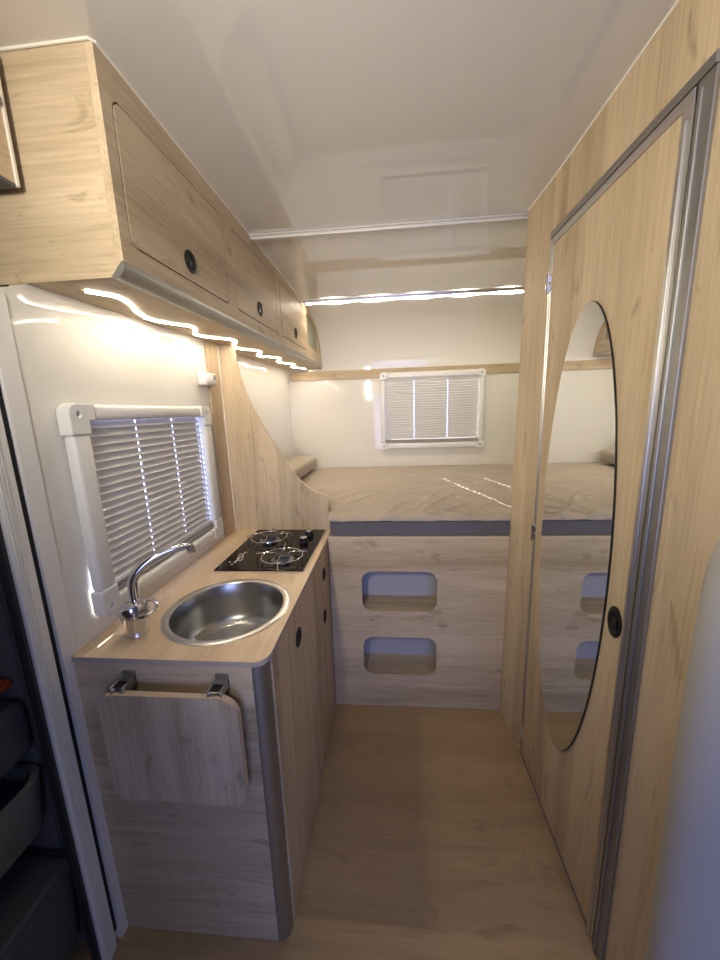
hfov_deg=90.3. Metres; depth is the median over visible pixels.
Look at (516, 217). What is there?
trim
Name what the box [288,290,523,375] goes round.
wall
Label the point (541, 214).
wall
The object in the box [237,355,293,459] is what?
wall
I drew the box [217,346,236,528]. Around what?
trim
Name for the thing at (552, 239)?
trim
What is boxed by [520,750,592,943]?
baseboard
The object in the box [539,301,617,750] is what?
oval mirror
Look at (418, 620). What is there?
base panel
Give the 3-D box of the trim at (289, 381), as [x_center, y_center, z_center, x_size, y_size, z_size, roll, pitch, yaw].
[-0.561,-0.384,2.986,0.007,0.860,0.008,-1,11,5]
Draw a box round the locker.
[0,79,20,188]
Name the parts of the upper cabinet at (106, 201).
panel, flap door, panel, flap door, flap door, niche panel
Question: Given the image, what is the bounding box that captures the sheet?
[301,464,513,521]
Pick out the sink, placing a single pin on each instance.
(225, 612)
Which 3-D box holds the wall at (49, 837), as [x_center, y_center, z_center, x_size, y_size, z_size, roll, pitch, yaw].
[-0.817,0.021,1.916,0.239,2.087,2.295,-1,11,5]
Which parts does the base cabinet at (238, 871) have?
panel, cupboard door, drawer, cupboard door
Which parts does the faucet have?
spout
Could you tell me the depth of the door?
0.82 m
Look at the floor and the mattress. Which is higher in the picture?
the mattress
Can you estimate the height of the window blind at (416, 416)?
0.605 m
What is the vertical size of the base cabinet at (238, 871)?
0.839 m
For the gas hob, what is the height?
0.038 m
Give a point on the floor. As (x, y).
(431, 838)
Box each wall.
[0,284,224,650]
[0,578,85,940]
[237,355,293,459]
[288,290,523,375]
[289,372,518,467]
[499,176,555,746]
[553,0,719,959]
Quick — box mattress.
[330,509,509,535]
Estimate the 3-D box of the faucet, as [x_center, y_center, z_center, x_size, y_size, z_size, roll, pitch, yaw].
[-0.521,0.286,0.922,0.194,0.214,0.083,-6,12,-21]
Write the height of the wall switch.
0.050 m
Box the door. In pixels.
[518,86,698,939]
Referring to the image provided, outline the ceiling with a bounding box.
[0,0,676,302]
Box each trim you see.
[0,36,303,301]
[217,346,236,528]
[249,213,527,241]
[289,381,294,455]
[290,363,519,380]
[304,288,523,302]
[519,239,552,749]
[527,0,679,210]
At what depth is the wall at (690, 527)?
0.67 m
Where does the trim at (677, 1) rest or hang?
attached to the wall at (690, 527)
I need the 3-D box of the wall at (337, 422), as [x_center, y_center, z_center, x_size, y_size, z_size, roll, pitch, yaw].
[0.337,-0.039,3.001,2.150,1.720,0.040,-1,11,5]
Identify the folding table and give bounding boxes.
[98,670,248,806]
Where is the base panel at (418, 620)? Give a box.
[328,534,509,709]
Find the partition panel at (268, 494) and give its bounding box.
[203,341,329,536]
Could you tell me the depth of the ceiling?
0.81 m
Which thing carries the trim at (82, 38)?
attached to the ceiling
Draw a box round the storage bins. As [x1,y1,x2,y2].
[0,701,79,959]
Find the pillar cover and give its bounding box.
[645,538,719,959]
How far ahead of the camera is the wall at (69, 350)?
0.88 m
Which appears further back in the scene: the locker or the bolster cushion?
the bolster cushion
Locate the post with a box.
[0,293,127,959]
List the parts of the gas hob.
support arm, burner, burner, control knob, control knob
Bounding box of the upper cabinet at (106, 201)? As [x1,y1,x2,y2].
[0,41,321,369]
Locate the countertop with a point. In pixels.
(112, 645)
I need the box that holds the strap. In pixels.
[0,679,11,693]
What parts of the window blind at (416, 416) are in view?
rail, rail, rail, rail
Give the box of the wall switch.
[197,372,215,385]
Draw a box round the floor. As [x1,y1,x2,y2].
[66,702,597,959]
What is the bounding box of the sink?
[160,579,290,645]
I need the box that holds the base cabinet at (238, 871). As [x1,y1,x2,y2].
[73,541,335,940]
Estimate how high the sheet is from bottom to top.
0.037 m
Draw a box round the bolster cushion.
[286,456,316,478]
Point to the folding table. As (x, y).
(176, 747)
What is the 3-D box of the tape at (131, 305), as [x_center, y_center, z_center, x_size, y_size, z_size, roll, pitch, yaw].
[-0.531,-0.646,1.803,0.089,0.055,2.055,-1,11,5]
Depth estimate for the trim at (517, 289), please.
2.19 m
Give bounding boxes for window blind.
[56,403,222,616]
[380,368,485,449]
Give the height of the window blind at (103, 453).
0.540 m
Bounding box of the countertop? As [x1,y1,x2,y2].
[71,530,329,667]
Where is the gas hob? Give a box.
[213,527,325,571]
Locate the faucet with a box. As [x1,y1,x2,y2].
[116,542,195,638]
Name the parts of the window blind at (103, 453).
rail, rail, rail, rail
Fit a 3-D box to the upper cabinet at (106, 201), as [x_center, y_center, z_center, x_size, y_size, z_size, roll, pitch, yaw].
[-0.555,-0.817,1.777,0.328,0.400,2.187,-1,11,5]
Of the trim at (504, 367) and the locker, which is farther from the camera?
the trim at (504, 367)
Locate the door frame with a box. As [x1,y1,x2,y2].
[550,48,719,959]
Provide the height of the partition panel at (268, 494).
1.705 m

